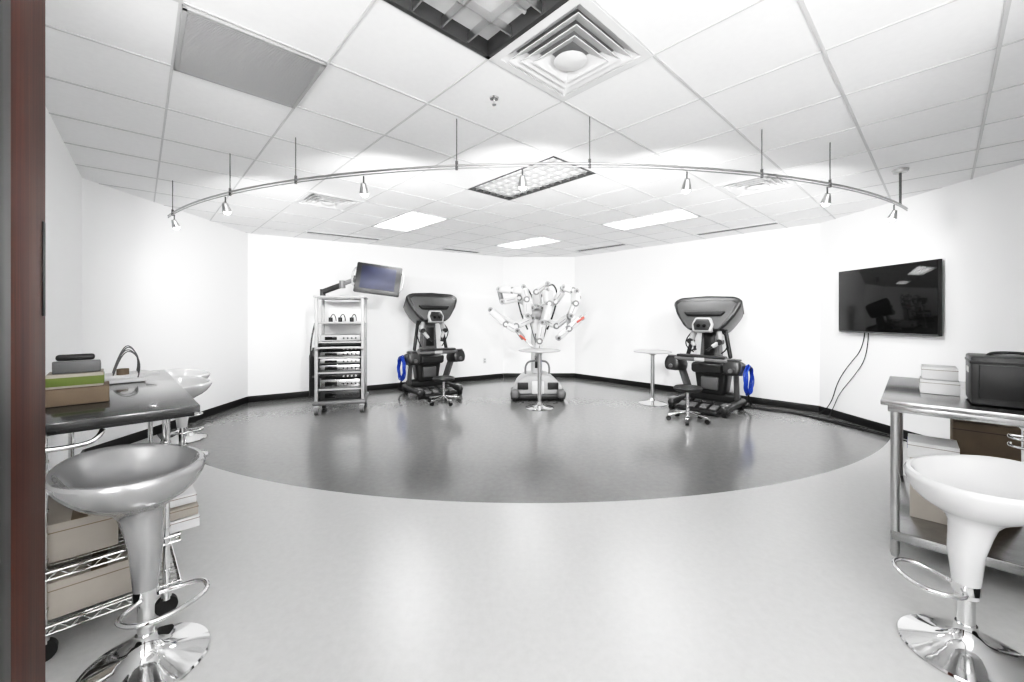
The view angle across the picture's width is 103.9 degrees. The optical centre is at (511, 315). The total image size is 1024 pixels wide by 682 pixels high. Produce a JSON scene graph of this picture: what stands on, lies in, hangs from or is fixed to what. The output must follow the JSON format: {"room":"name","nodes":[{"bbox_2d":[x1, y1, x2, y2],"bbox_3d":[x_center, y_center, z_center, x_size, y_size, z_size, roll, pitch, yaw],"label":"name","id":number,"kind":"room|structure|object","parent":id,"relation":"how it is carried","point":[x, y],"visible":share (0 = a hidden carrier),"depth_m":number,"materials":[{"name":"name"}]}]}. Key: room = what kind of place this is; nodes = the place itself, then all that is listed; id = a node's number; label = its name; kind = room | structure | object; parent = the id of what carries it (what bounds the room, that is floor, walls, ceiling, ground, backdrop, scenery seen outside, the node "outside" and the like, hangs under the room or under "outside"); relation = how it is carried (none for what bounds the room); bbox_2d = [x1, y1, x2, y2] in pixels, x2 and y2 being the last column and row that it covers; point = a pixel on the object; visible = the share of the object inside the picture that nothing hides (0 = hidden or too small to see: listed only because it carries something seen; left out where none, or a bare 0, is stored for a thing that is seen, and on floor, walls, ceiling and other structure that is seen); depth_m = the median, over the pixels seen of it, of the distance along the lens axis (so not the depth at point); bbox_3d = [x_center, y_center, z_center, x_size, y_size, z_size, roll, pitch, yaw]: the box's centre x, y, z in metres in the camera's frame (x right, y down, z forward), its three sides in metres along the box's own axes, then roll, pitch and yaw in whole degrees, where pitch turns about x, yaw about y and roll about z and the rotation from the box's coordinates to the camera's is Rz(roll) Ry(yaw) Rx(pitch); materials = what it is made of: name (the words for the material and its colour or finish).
{"room":"surgical robotics lab","nodes":[
{"label":"surgical robotics lab","id":0,"kind":"room"},
{"bbox_2d":[45,106,81,470],"bbox_3d":[-2.822,0.030,2.312,0.101,2.740,4.150,0,0,-42],"label":"wall","id":1,"kind":"structure","parent":0,"point":[63,180],"depth_m":3.01,"materials":[{"name":"white paint"}]},
{"bbox_2d":[82,178,247,449],"bbox_3d":[-4.270,0.030,5.183,0.101,2.740,2.592,0,0,-2],"label":"wall","id":2,"kind":"structure","parent":0,"point":[178,298],"depth_m":4.80,"materials":[{"name":"white paint"}]},
{"bbox_2d":[83,396,247,451],"bbox_3d":[-4.213,1.348,5.185,0.014,0.100,2.582,0,0,-2],"label":"baseboard","id":3,"kind":"structure","parent":2,"relation":"attached to","point":[143,434],"depth_m":4.77,"materials":[{"name":"black rubber"}]},
{"bbox_2d":[248,233,502,395],"bbox_3d":[-2.262,0.030,7.832,4.840,2.740,0.101,0,0,-33],"label":"wall","id":4,"kind":"structure","parent":0,"point":[285,274],"depth_m":7.47,"materials":[{"name":"white paint"}]},
{"bbox_2d":[248,373,502,402],"bbox_3d":[-2.231,1.348,7.784,4.830,0.100,0.015,0,0,-33],"label":"baseboard","id":5,"kind":"structure","parent":4,"relation":"attached to","point":[279,396],"depth_m":7.51,"materials":[{"name":"black rubber"}]},
{"bbox_2d":[45,378,1023,681],"bbox_3d":[0.115,1.400,3.900,8.770,0.001,10.400,0,0,0],"label":"floor","id":6,"kind":"structure","parent":0,"point":[595,536],"depth_m":2.44,"materials":[{"name":"plastic"}]},
{"bbox_2d":[0,0,10,681],"bbox_3d":[-0.701,0.320,0.521,0.050,2.160,0.110,0,0,-45],"label":"door frame","id":7,"kind":"structure","parent":6,"relation":"on","point":[5,5],"depth_m":0.55,"materials":[{"name":"brown wood"}]},
{"bbox_2d":[11,0,44,681],"bbox_3d":[-0.895,0.330,0.717,0.046,2.120,0.440,0,0,-45],"label":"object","id":8,"kind":"structure","parent":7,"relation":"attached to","point":[27,16],"depth_m":0.70,"materials":[{"name":"brown wood"}]},
{"bbox_2d":[42,221,45,315],"bbox_3d":[-0.998,-0.100,0.854,0.004,0.200,0.020,0,0,-45],"label":"latch plate","id":9,"kind":"object","parent":8,"relation":"attached to","point":[43,222],"visible":1,"depth_m":0.85,"materials":[{"name":"black metal"}]},
{"bbox_2d":[45,370,199,661],"bbox_3d":[-2.341,0.914,2.361,1.800,0.972,0.580,0,0,45],"label":"work table","id":10,"kind":"object","parent":6,"relation":"on","point":[159,397],"visible":0.27,"depth_m":1.84,"materials":[{"name":"grey metal"}]},
{"bbox_2d":[45,369,108,407],"bbox_3d":[-2.151,0.350,1.987,0.190,0.149,0.220,0,0,45],"label":"storage box","id":11,"kind":"object","parent":10,"relation":"on","point":[67,389],"visible":0.84,"depth_m":1.92,"materials":[{"name":"cardboard"}]},
{"bbox_2d":[52,353,100,373],"bbox_3d":[-2.154,0.230,1.990,0.170,0.089,0.160,0,0,45],"label":"desk telephone","id":12,"kind":"object","parent":11,"relation":"on","point":[66,364],"visible":1,"depth_m":1.93,"materials":[{"name":"grey plastic"}]},
{"bbox_2d":[48,495,118,563],"bbox_3d":[-2.037,0.950,1.902,0.242,0.161,0.502,0,0,-45],"label":"cardboard box","id":13,"kind":"object","parent":10,"relation":"on","point":[71,533],"visible":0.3,"depth_m":1.73,"materials":[{"name":"beige cardboard"}]},
{"bbox_2d":[48,530,131,620],"bbox_3d":[-1.931,1.175,1.881,0.382,0.151,0.342,0,0,45],"label":"cardboard box","id":14,"kind":"object","parent":10,"relation":"on","point":[70,593],"visible":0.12,"depth_m":1.74,"materials":[{"name":"beige cardboard"}]},
{"bbox_2d":[104,345,158,383],"bbox_3d":[-2.602,0.315,2.683,0.416,0.223,0.346,0,0,45],"label":"holder","id":15,"kind":"object","parent":10,"relation":"on","point":[122,375],"visible":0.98,"depth_m":2.60,"materials":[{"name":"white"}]},
{"bbox_2d":[104,376,145,383],"bbox_3d":[-2.631,0.413,2.665,0.400,0.028,0.280,0,0,45],"label":"tray","id":16,"kind":"object","parent":15,"relation":"on","point":[112,379],"depth_m":2.55,"materials":[{"name":"white plastic"}]},
{"bbox_2d":[170,512,199,533],"bbox_3d":[-1.854,1.005,2.114,0.642,0.055,0.252,0,0,45],"label":"flat box","id":17,"kind":"object","parent":10,"relation":"on","point":[191,521],"visible":0.24,"depth_m":1.94,"materials":[{"name":"white cardboard"}]},
{"bbox_2d":[170,500,198,520],"bbox_3d":[-1.839,0.948,2.100,0.602,0.050,0.242,0,0,45],"label":"flat box","id":18,"kind":"object","parent":17,"relation":"on","point":[186,510],"visible":0.24,"depth_m":1.94,"materials":[{"name":"cardboard"}]},
{"bbox_2d":[170,485,196,507],"bbox_3d":[-1.857,0.896,2.110,0.602,0.045,0.242,0,0,45],"label":"flat box","id":19,"kind":"object","parent":18,"relation":"on","point":[189,496],"visible":0.19,"depth_m":1.96,"materials":[{"name":"white cardboard"}]},
{"bbox_2d":[45,443,210,681],"bbox_3d":[-1.500,0.982,1.629,0.561,0.837,0.476,0,0,0],"label":"bar stool","id":20,"kind":"object","parent":6,"relation":"on","point":[132,485],"visible":1,"depth_m":1.58,"materials":[{"name":"silver metal"}]},
{"bbox_2d":[160,368,209,444],"bbox_3d":[-3.719,1.006,4.550,0.478,0.787,0.476,0,0,0],"label":"bar stool","id":21,"kind":"object","parent":6,"relation":"on","point":[190,437],"visible":0.24,"depth_m":4.60,"materials":[{"name":"white plastic"},{"name":"chrome"}]},
{"bbox_2d":[170,376,211,455],"bbox_3d":[-3.249,1.006,3.950,0.478,0.787,0.476,0,0,0],"label":"bar stool","id":22,"kind":"object","parent":6,"relation":"on","point":[194,386],"visible":0.48,"depth_m":3.94,"materials":[{"name":"grey plastic"}]},
{"bbox_2d":[309,262,404,414],"bbox_3d":[-2.345,0.292,6.095,1.369,2.216,0.753,0,0,-16],"label":"cart","id":23,"kind":"object","parent":6,"relation":"on","point":[338,361],"visible":1,"depth_m":5.87,"materials":[{"name":"white metal"}]},
{"bbox_2d":[318,355,360,358],"bbox_3d":[-2.560,0.600,6.050,0.620,0.022,0.560,0,0,-16],"label":"shelf","id":24,"kind":"object","parent":23,"relation":"attached to","point":[319,356],"depth_m":5.83,"materials":[{"name":"grey plastic"}]},
{"bbox_2d":[318,369,360,373],"bbox_3d":[-2.560,0.820,6.050,0.620,0.022,0.560,0,0,-16],"label":"shelf","id":25,"kind":"object","parent":23,"relation":"attached to","point":[340,371],"depth_m":5.83,"materials":[{"name":"grey plastic"}]},
{"bbox_2d":[318,385,360,390],"bbox_3d":[-2.560,1.060,6.050,0.620,0.022,0.560,0,0,-16],"label":"shelf","id":26,"kind":"object","parent":23,"relation":"attached to","point":[353,387],"depth_m":5.81,"materials":[{"name":"grey plastic"}]},
{"bbox_2d":[318,298,364,299],"bbox_3d":[-2.560,-0.260,6.050,0.620,0.022,0.560,0,0,-16],"label":"shelf","id":27,"kind":"object","parent":23,"relation":"attached to","point":[318,298],"depth_m":5.85,"materials":[{"name":"grey metal"}]},
{"bbox_2d":[318,322,364,323],"bbox_3d":[-2.560,0.100,6.050,0.620,0.022,0.560,0,0,-16],"label":"shelf","id":28,"kind":"object","parent":23,"relation":"attached to","point":[318,322],"depth_m":5.79,"materials":[{"name":"grey metal"}]},
{"bbox_2d":[318,339,364,342],"bbox_3d":[-2.560,0.380,6.050,0.620,0.022,0.560,0,0,-16],"label":"shelf","id":29,"kind":"object","parent":23,"relation":"attached to","point":[321,340],"depth_m":5.80,"materials":[{"name":"grey metal"}]},
{"bbox_2d":[351,262,404,296],"bbox_3d":[-2.023,-0.550,6.074,0.750,0.532,0.271,0,0,0],"label":"monitor","id":30,"kind":"object","parent":23,"relation":"on","point":[376,279],"depth_m":6.03,"materials":[{"name":"grey plastic"}]},
{"bbox_2d":[397,293,464,399],"bbox_3d":[-1.478,0.490,7.233,1.133,1.820,0.941,0,0,-34],"label":"console","id":31,"kind":"object","parent":6,"relation":"on","point":[426,310],"visible":0.97,"depth_m":7.15,"materials":[{"name":"grey plastic"}]},
{"bbox_2d":[403,293,456,324],"bbox_3d":[-1.535,-0.127,7.371,0.973,0.587,0.649,0,0,-34],"label":"hood","id":32,"kind":"object","parent":31,"relation":"attached to","point":[422,308],"depth_m":7.11,"materials":[{"name":"grey plastic"}]},
{"bbox_2d":[423,388,457,397],"bbox_3d":[-1.319,1.335,7.051,0.600,0.040,0.460,0,4,-34],"label":"tray","id":33,"kind":"object","parent":31,"relation":"on","point":[451,391],"depth_m":6.94,"materials":[{"name":"grey plastic"}]},
{"bbox_2d":[428,375,460,405],"bbox_3d":[-1.080,1.188,6.456,0.518,0.424,0.545,0,0,-17],"label":"stool","id":34,"kind":"object","parent":6,"relation":"on","point":[444,378],"visible":1,"depth_m":6.38,"materials":[{"name":"grey plastic"}]},
{"bbox_2d":[432,375,454,381],"bbox_3d":[-1.100,1.008,6.450,0.360,0.064,0.360,0,0,-17],"label":"seat cushion","id":35,"kind":"object","parent":34,"relation":"on","point":[444,378],"depth_m":6.34,"materials":[{"name":"black leather"}]},
{"bbox_2d":[488,281,586,401],"bbox_3d":[0.411,0.405,6.938,1.635,1.991,0.979,0,0,0],"label":"robot","id":36,"kind":"object","parent":6,"relation":"on","point":[525,387],"visible":0.98,"depth_m":6.63,"materials":[{"name":"grey plastic"}]},
{"bbox_2d":[517,382,527,389],"bbox_3d":[0.180,1.160,6.645,0.180,0.120,0.020,0,0,0],"label":"vent","id":37,"kind":"object","parent":36,"relation":"attached to","point":[520,385],"depth_m":6.63,"materials":[{"name":"grey plastic"}]},
{"bbox_2d":[548,382,557,389],"bbox_3d":[0.680,1.160,6.645,0.180,0.120,0.020,0,0,0],"label":"vent","id":38,"kind":"object","parent":36,"relation":"attached to","point":[551,385],"depth_m":6.63,"materials":[{"name":"grey plastic"}]},
{"bbox_2d":[519,348,560,410],"bbox_3d":[0.420,0.958,6.120,0.640,0.885,0.640,0,0,0],"label":"round pedestal table","id":39,"kind":"object","parent":6,"relation":"on","point":[539,406],"visible":1,"depth_m":6.09,"materials":[{"name":"grey plastic"}]},
{"bbox_2d":[634,349,671,405],"bbox_3d":[2.250,0.980,6.420,0.580,0.840,0.580,0,0,0],"label":"round pedestal table","id":40,"kind":"object","parent":6,"relation":"on","point":[652,402],"visible":1,"depth_m":6.39,"materials":[{"name":"grey plastic"}]},
{"bbox_2d":[666,384,710,425],"bbox_3d":[2.368,1.168,5.370,0.518,0.464,0.545,0,0,-29],"label":"stool","id":41,"kind":"object","parent":6,"relation":"on","point":[686,388],"visible":1,"depth_m":5.33,"materials":[{"name":"grey plastic"}]},
{"bbox_2d":[673,384,702,392],"bbox_3d":[2.350,0.968,5.360,0.360,0.064,0.360,0,0,-29],"label":"seat cushion","id":42,"kind":"object","parent":41,"relation":"on","point":[686,388],"depth_m":5.26,"materials":[{"name":"black leather"}]},
{"bbox_2d":[665,296,754,417],"bbox_3d":[2.964,0.550,6.020,0.940,1.700,1.133,0,0,-44],"label":"console","id":43,"kind":"object","parent":6,"relation":"on","point":[714,317],"visible":0.99,"depth_m":5.94,"materials":[{"name":"grey plastic"}]},
{"bbox_2d":[674,400,720,414],"bbox_3d":[2.771,1.335,5.875,0.460,0.040,0.600,-6,4,-44],"label":"pedal","id":44,"kind":"object","parent":43,"relation":"on","point":[707,410],"depth_m":5.74,"materials":[{"name":"grey plastic"}]},
{"bbox_2d":[674,296,743,334],"bbox_3d":[3.048,-0.007,6.143,0.649,0.587,0.973,0,0,-44],"label":"hood","id":45,"kind":"object","parent":43,"relation":"attached to","point":[706,315],"depth_m":5.90,"materials":[{"name":"grey plastic"}]},
{"bbox_2d":[745,407,864,427],"bbox_3d":[3.941,1.390,5.726,0.253,0.015,1.706,0,0,-40],"label":"cable","id":46,"kind":"object","parent":6,"relation":"on","point":[745,407],"visible":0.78,"depth_m":5.36,"materials":[{"name":"black rubber"}]},
{"bbox_2d":[755,407,887,434],"bbox_3d":[4.007,1.390,5.567,0.268,0.015,1.892,0,0,-32],"label":"cable","id":47,"kind":"object","parent":6,"relation":"on","point":[755,407],"visible":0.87,"depth_m":5.04,"materials":[{"name":"black rubber"}]},
{"bbox_2d":[745,405,906,441],"bbox_3d":[4.060,1.390,5.404,0.260,0.015,2.109,0,0,-25],"label":"cable","id":48,"kind":"object","parent":6,"relation":"on","point":[745,405],"visible":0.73,"depth_m":5.26,"materials":[{"name":"black rubber"}]},
{"bbox_2d":[880,376,1023,576],"bbox_3d":[2.833,0.943,2.556,0.660,0.915,1.300,0,0,45],"label":"steel table","id":49,"kind":"object","parent":6,"relation":"on","point":[902,395],"visible":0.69,"depth_m":2.30,"materials":[{"name":"silver metal"}]},
{"bbox_2d":[910,457,946,524],"bbox_3d":[2.649,1.070,2.528,0.262,0.360,0.202,0,0,-45],"label":"flat box","id":50,"kind":"object","parent":49,"relation":"on","point":[921,508],"visible":0.32,"depth_m":2.46,"materials":[{"name":"cardboard"}]},
{"bbox_2d":[907,433,959,457],"bbox_3d":[2.649,0.835,2.528,0.242,0.100,0.223,0,0,-45],"label":"flat box","id":51,"kind":"object","parent":50,"relation":"on","point":[917,445],"visible":0.8,"depth_m":2.48,"materials":[{"name":"white cardboard"}]},
{"bbox_2d":[919,376,960,395],"bbox_3d":[2.706,0.440,2.542,0.222,0.085,0.172,0,0,-45],"label":"flat box","id":52,"kind":"object","parent":49,"relation":"on","point":[932,386],"visible":0.88,"depth_m":2.46,"materials":[{"name":"white cardboard"}]},
{"bbox_2d":[921,364,958,380],"bbox_3d":[2.706,0.356,2.542,0.157,0.075,0.212,0,0,45],"label":"flat box","id":53,"kind":"object","parent":52,"relation":"on","point":[928,371],"visible":1,"depth_m":2.48,"materials":[{"name":"white cardboard"}]},
{"bbox_2d":[890,475,1023,565],"bbox_3d":[2.833,1.260,2.556,0.580,0.020,1.180,0,0,45],"label":"shelf","id":54,"kind":"object","parent":49,"relation":"attached to","point":[1007,549],"depth_m":2.28,"materials":[{"name":"silver metal"}]},
{"bbox_2d":[965,351,1023,408],"bbox_3d":[2.704,0.338,2.173,0.308,0.292,0.315,0,0,-45],"label":"equipment case","id":55,"kind":"object","parent":49,"relation":"on","point":[996,378],"visible":1,"depth_m":2.12,"materials":[{"name":"grey plastic"}]},
{"bbox_2d":[1007,433,1023,449],"bbox_3d":[2.519,0.615,1.946,0.121,0.090,0.147,0,0,-45],"label":"towel rail","id":56,"kind":"object","parent":49,"relation":"attached to","point":[1011,436],"visible":1,"depth_m":1.98,"materials":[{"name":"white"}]},
{"bbox_3d":[3.102,1.079,2.641,0.342,0.331,0.302,0,0,-45],"label":"cardboard box","id":57,"kind":"object","parent":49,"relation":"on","visible":0},
{"bbox_2d":[950,419,1020,461],"bbox_3d":[3.102,0.799,2.641,0.282,0.221,0.302,0,0,45],"label":"cardboard box","id":58,"kind":"object","parent":57,"relation":"on","point":[973,438],"visible":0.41,"depth_m":2.54,"materials":[{"name":"brown cardboard"}]},
{"bbox_2d":[891,454,1023,681],"bbox_3d":[1.929,1.014,1.676,0.556,0.772,0.476,0,0,0],"label":"bar stool","id":59,"kind":"object","parent":6,"relation":"on","point":[980,497],"visible":1,"depth_m":1.64,"materials":[{"name":"white plastic"},{"name":"chrome"}]},
{"bbox_2d":[45,0,1023,256],"bbox_3d":[-0.062,-1.340,3.781,9.600,0.001,10.800,0,0,-43],"label":"ceiling","id":60,"kind":"structure","parent":0,"point":[389,47],"depth_m":2.73,"materials":[{"name":"tile"}]},
{"bbox_2d":[173,4,326,108],"bbox_3d":[-1.395,-1.325,2.131,0.590,0.015,0.600,0,0,-43],"label":"return grille","id":61,"kind":"object","parent":60,"relation":"in","point":[209,48],"depth_m":2.08,"materials":[{"name":"grey metal"}]},
{"bbox_2d":[294,191,362,211],"bbox_3d":[-2.151,-1.385,4.705,0.596,0.170,0.596,0,0,-43],"label":"ceiling vent","id":62,"kind":"object","parent":60,"relation":"in","point":[345,204],"visible":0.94,"depth_m":4.69,"materials":[{"name":"white metal"}]},
{"bbox_2d":[305,230,379,239],"bbox_3d":[-2.775,-1.329,6.650,1.157,0.017,0.130,0,0,-35],"label":"ceiling vent","id":63,"kind":"object","parent":60,"relation":"in","point":[313,232],"visible":1,"depth_m":6.59,"materials":[{"name":"white plastic"}]},
{"bbox_2d":[371,211,448,231],"bbox_3d":[-1.477,-1.389,5.742,0.600,0.113,1.200,0,0,-43],"label":"ceiling light fixture","id":64,"kind":"object","parent":60,"relation":"in","point":[409,221],"depth_m":5.77,"materials":[{"name":"white plastic"}]},
{"bbox_2d":[442,248,479,252],"bbox_3d":[-1.025,-1.329,8.150,0.836,0.017,0.130,0,0,-37],"label":"ceiling vent","id":65,"kind":"object","parent":60,"relation":"in","point":[442,248],"visible":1,"depth_m":8.10,"materials":[{"name":"white plastic"}]},
{"bbox_2d":[383,0,568,59],"bbox_3d":[-0.358,-1.376,1.456,1.200,0.088,0.600,0,0,-43],"label":"ceiling light fixture","id":66,"kind":"object","parent":60,"relation":"in","point":[485,27],"depth_m":1.84,"materials":[{"name":"grey metal"}]},
{"bbox_2d":[489,95,498,105],"bbox_3d":[-0.110,-1.317,2.460,0.060,0.043,0.060,0,0,0],"label":"sprinkler","id":67,"kind":"object","parent":60,"relation":"attached to","point":[493,98],"depth_m":2.45,"materials":[{"name":"silver metal"}]},
{"bbox_2d":[495,237,560,248],"bbox_3d":[0.280,-1.389,7.377,0.600,0.113,1.200,0,0,-43],"label":"ceiling light fixture","id":68,"kind":"object","parent":60,"relation":"in","point":[536,241],"depth_m":7.42,"materials":[{"name":"white plastic"}]},
{"bbox_2d":[468,156,595,200],"bbox_3d":[0.158,-1.354,3.985,0.600,0.043,1.200,0,0,-43],"label":"ceiling light fixture","id":69,"kind":"object","parent":60,"relation":"in","point":[505,187],"depth_m":3.97,"materials":[{"name":"white metal"}]},
{"bbox_2d":[45,0,1023,256],"bbox_3d":[0.131,-1.337,3.923,8.944,0.004,9.721,0,0,-43],"label":"grid","id":70,"kind":"object","parent":60,"relation":"attached to","point":[180,2],"visible":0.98,"depth_m":2.82,"materials":[{"name":"silver metal"}]},
{"bbox_2d":[167,116,908,229],"bbox_3d":[0.101,-1.093,3.304,7.265,0.489,1.292,0,0,2],"label":"track light","id":71,"kind":"object","parent":60,"relation":"hanging from","point":[522,184],"visible":1,"depth_m":2.85,"materials":[{"name":"silver metal"}]},
{"bbox_2d":[489,0,652,100],"bbox_3d":[0.301,-1.385,2.069,0.596,0.170,0.596,0,0,-43],"label":"ceiling vent","id":72,"kind":"object","parent":60,"relation":"in","point":[577,47],"visible":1,"depth_m":2.06,"materials":[{"name":"grey plastic"}]},
{"bbox_2d":[575,243,626,251],"bbox_3d":[1.710,-1.329,7.800,0.130,0.017,1.104,0,0,-44],"label":"ceiling vent","id":73,"kind":"object","parent":60,"relation":"in","point":[621,243],"visible":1,"depth_m":7.73,"materials":[{"name":"white plastic"}]},
{"bbox_2d":[601,208,700,230],"bbox_3d":[1.915,-1.389,5.620,0.600,0.113,1.200,0,0,-43],"label":"ceiling light fixture","id":74,"kind":"object","parent":60,"relation":"in","point":[678,214],"depth_m":5.63,"materials":[{"name":"white plastic"}]},
{"bbox_2d":[696,221,779,234],"bbox_3d":[3.405,-1.329,6.125,0.130,0.017,1.147,0,0,-42],"label":"ceiling vent","id":75,"kind":"object","parent":60,"relation":"in","point":[776,222],"visible":1,"depth_m":6.06,"materials":[{"name":"white plastic"}]},
{"bbox_2d":[714,171,797,197],"bbox_3d":[2.498,-1.385,4.113,0.596,0.170,0.596,0,0,-43],"label":"ceiling vent","id":76,"kind":"object","parent":60,"relation":"in","point":[740,188],"visible":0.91,"depth_m":4.11,"materials":[{"name":"white metal"}]},
{"bbox_2d":[503,257,574,372],"bbox_3d":[0.615,0.030,9.150,1.630,2.740,0.100,0,0,0],"label":"wall","id":77,"kind":"structure","parent":0,"point":[532,272],"depth_m":9.10,"materials":[{"name":"white paint"}]},
{"bbox_2d":[503,373,574,377],"bbox_3d":[0.615,1.348,9.093,1.620,0.100,0.014,0,0,0],"label":"baseboard","id":78,"kind":"structure","parent":77,"relation":"attached to","point":[505,375],"depth_m":9.09,"materials":[{"name":"black rubber"}]},
{"bbox_2d":[575,223,819,405],"bbox_3d":[2.977,0.030,7.484,0.101,2.740,4.473,0,0,-42],"label":"wall","id":79,"kind":"structure","parent":0,"point":[628,299],"depth_m":6.88,"materials":[{"name":"white paint"}]},
{"bbox_2d":[575,373,818,411],"bbox_3d":[2.935,1.348,7.445,0.014,0.100,4.463,0,0,-42],"label":"baseboard","id":80,"kind":"structure","parent":79,"relation":"attached to","point":[785,404],"depth_m":7.26,"materials":[{"name":"black rubber"}]},
{"bbox_2d":[820,164,1023,461],"bbox_3d":[4.525,0.030,4.651,0.100,2.740,2.300,0,0,-1],"label":"wall","id":81,"kind":"structure","parent":0,"point":[975,225],"depth_m":4.25,"materials":[{"name":"white paint"}]},
{"bbox_2d":[819,406,920,439],"bbox_3d":[4.468,1.348,4.650,0.014,0.100,2.291,0,0,-1],"label":"baseboard","id":82,"kind":"structure","parent":81,"relation":"attached to","point":[867,423],"depth_m":5.11,"materials":[{"name":"black rubber"}]},
{"bbox_2d":[839,259,942,335],"bbox_3d":[4.420,-0.190,4.741,0.096,0.800,1.240,0,0,-1],"label":"television","id":83,"kind":"object","parent":81,"relation":"attached to","point":[905,298],"visible":1,"depth_m":4.60,"materials":[{"name":"glossy black glass screen"},{"name":"dark grey plastic"},{"name":"grey plastic"}]},
{"bbox_2d":[801,333,864,413],"bbox_3d":[4.337,0.785,5.386,0.199,1.212,0.771,0,0,-23],"label":"power cable","id":84,"kind":"object","parent":83,"relation":"attached to","point":[864,333],"visible":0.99,"depth_m":5.40,"materials":[{"name":"grey plastic"}]},
{"bbox_2d":[828,333,868,416],"bbox_3d":[4.403,0.785,5.229,0.076,1.211,0.563,0,0,-6],"label":"cable","id":85,"kind":"object","parent":83,"relation":"attached to","point":[868,333],"visible":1,"depth_m":5.17,"materials":[{"name":"grey plastic"}]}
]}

